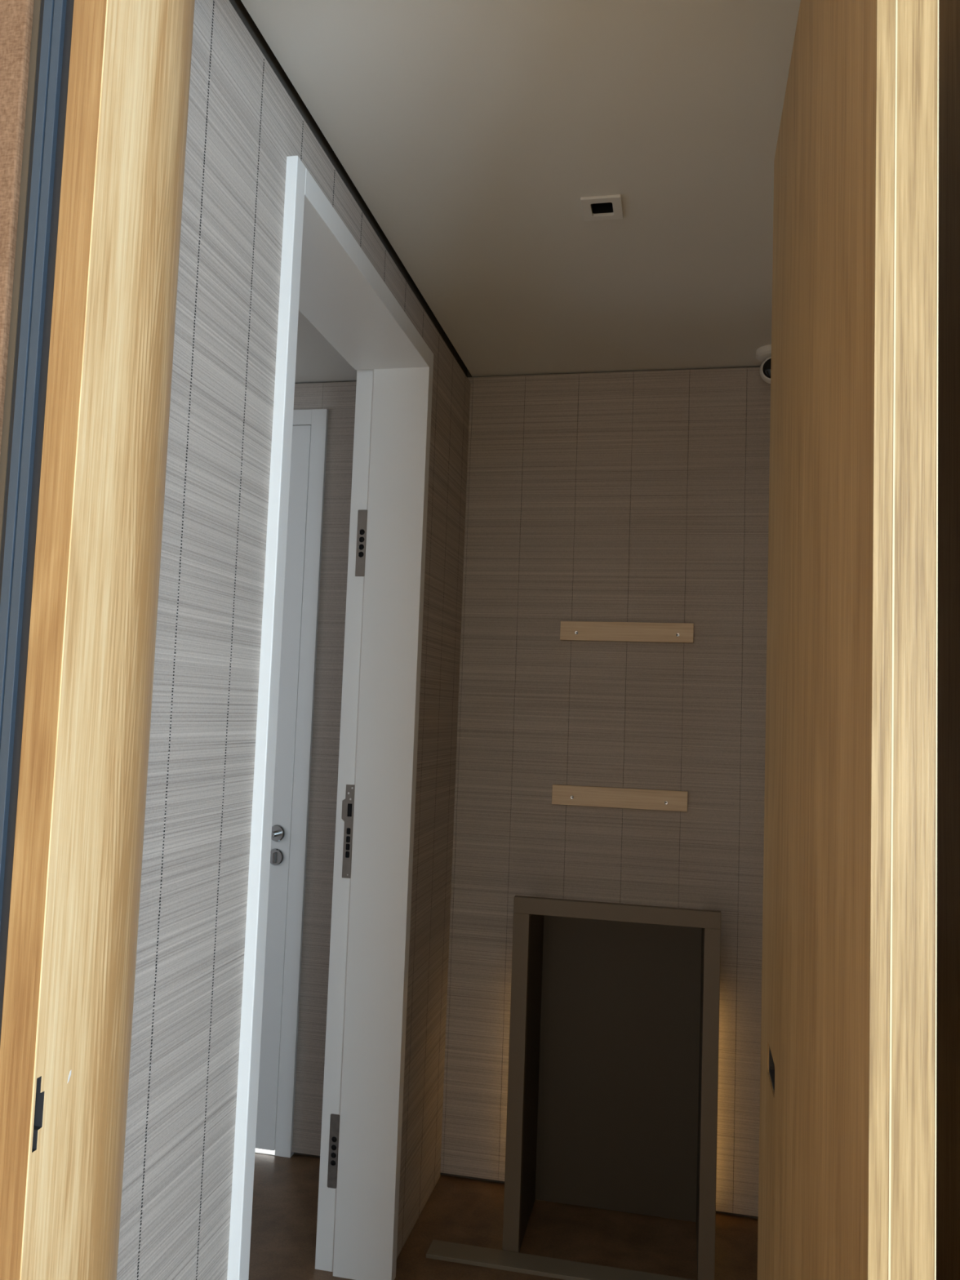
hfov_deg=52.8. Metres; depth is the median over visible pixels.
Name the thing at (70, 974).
door frame
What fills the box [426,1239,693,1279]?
board
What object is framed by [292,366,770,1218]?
wall
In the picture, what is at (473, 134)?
ceiling
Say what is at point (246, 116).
wall
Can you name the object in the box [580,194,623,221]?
recessed light
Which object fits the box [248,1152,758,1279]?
floor
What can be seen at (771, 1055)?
door handle
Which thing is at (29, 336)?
trim
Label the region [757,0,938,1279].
door
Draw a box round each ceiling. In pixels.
[240,0,800,377]
[294,310,356,383]
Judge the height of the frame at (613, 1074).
0.877 m
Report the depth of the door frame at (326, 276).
2.33 m
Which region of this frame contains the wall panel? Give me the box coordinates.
[0,0,34,456]
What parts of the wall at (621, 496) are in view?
wallpaper panel, wallpaper panel, wallpaper panel, wallpaper panel, wallpaper panel, wallpaper panel, wallpaper panel, wallpaper panel, wallpaper panel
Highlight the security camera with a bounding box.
[755,344,771,383]
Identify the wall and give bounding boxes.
[116,0,470,1279]
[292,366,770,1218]
[936,0,959,1279]
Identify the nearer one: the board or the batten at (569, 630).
the board
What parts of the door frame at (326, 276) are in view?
frame post, strike plate, strike plate, strike plate, frame post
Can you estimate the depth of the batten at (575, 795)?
2.76 m
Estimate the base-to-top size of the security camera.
0.092 m
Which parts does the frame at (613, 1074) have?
panel, rail, panel, panel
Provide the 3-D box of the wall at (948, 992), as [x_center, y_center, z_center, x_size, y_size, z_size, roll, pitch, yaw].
[0.731,0.314,1.705,0.100,2.375,2.015,1,-4,12]
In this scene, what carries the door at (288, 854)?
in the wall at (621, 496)
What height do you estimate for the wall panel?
2.499 m
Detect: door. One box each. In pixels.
[254,408,328,1157]
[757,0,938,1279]
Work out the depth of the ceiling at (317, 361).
2.89 m
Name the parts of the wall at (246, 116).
wallpaper panel, wallpaper panel, wallpaper panel, wallpaper panel, wallpaper panel, wallpaper panel, wallpaper panel, wallpaper panel, wallpaper panel, wallpaper panel, wallpaper panel, wallpaper panel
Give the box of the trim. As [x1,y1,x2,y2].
[0,0,74,1043]
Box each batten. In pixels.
[551,784,687,811]
[560,621,693,643]
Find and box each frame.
[0,0,195,1279]
[226,155,433,1279]
[502,895,720,1279]
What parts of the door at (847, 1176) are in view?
veneer panel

